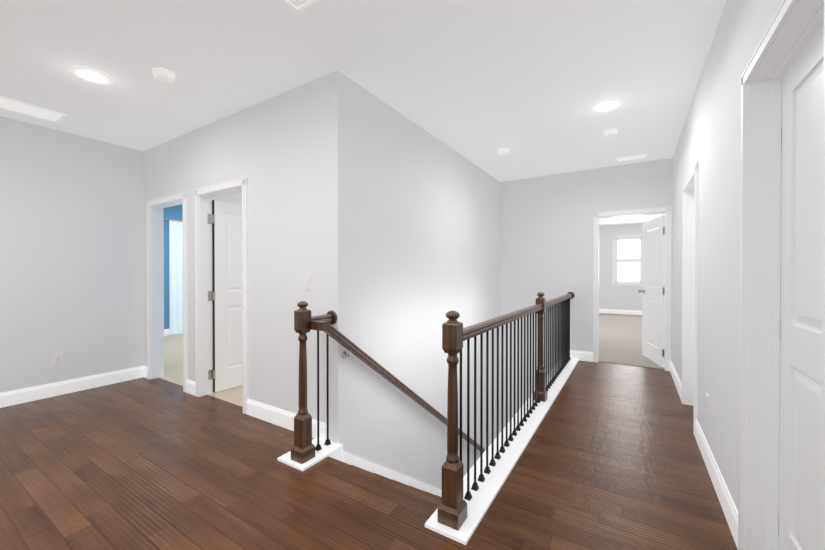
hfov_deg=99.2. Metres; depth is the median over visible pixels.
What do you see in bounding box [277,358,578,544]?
trim
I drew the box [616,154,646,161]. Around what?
ceiling vent
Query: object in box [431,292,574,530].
stair railing
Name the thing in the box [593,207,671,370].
door frame
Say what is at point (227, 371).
door
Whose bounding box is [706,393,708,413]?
electrical outlet
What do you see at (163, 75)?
smoke detector
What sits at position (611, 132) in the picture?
smoke detector
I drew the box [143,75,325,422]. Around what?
wall
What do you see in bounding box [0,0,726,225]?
ceiling
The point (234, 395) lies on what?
floor
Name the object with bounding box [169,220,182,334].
curtain
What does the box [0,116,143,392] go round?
wall
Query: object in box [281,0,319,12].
ceiling vent
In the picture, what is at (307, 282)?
light switch
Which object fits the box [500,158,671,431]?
wall
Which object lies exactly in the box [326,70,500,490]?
wall
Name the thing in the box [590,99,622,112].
recessed light
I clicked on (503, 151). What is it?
smoke detector
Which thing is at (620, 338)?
floor
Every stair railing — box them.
[311,311,430,458]
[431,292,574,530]
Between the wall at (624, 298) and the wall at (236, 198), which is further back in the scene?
the wall at (624, 298)
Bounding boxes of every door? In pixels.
[212,200,242,391]
[638,215,664,366]
[778,25,823,549]
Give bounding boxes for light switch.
[304,275,310,289]
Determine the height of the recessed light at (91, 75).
0.012 m
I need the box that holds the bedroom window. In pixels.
[611,234,642,286]
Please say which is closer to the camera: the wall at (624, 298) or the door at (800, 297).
the door at (800, 297)
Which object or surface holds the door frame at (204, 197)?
attached to the wall at (272, 150)
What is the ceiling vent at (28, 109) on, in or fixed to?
in the ceiling
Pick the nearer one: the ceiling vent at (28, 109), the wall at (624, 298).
the ceiling vent at (28, 109)
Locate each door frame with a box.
[147,192,187,391]
[195,178,247,413]
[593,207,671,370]
[682,162,698,435]
[738,0,824,549]
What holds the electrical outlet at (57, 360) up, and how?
attached to the wall at (72, 249)
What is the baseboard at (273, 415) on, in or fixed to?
attached to the wall at (412, 233)
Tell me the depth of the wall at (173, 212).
7.03 m
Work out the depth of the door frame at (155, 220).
4.16 m
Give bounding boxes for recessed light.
[68,66,113,84]
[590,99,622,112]
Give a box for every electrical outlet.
[53,354,62,365]
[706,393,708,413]
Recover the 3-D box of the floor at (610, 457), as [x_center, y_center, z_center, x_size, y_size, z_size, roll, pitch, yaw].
[-1.198,1.371,2.413,5.674,0.250,8.440,0,0,32]
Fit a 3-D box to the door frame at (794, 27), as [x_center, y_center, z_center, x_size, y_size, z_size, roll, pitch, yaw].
[1.309,0.182,1.175,0.157,2.143,0.880,0,0,32]
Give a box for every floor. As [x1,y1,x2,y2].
[0,360,737,549]
[158,333,182,385]
[208,385,242,406]
[599,313,663,368]
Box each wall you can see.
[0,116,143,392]
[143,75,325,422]
[163,204,181,328]
[213,192,241,203]
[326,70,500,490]
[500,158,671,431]
[599,223,642,310]
[671,0,782,510]
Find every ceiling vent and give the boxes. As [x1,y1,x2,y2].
[0,96,66,122]
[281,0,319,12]
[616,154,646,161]
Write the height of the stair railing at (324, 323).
2.746 m
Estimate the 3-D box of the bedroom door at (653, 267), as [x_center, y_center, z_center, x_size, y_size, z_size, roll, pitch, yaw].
[3.429,0.215,4.996,0.177,2.012,0.775,0,0,16]
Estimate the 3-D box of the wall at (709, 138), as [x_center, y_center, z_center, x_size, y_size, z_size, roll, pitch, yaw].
[1.147,-0.108,0.897,0.140,2.727,8.380,0,0,32]
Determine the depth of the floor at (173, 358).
5.08 m
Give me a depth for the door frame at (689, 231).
3.33 m
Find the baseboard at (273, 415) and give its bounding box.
[0,309,737,548]
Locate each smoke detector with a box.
[152,68,174,82]
[498,148,509,155]
[603,128,617,137]

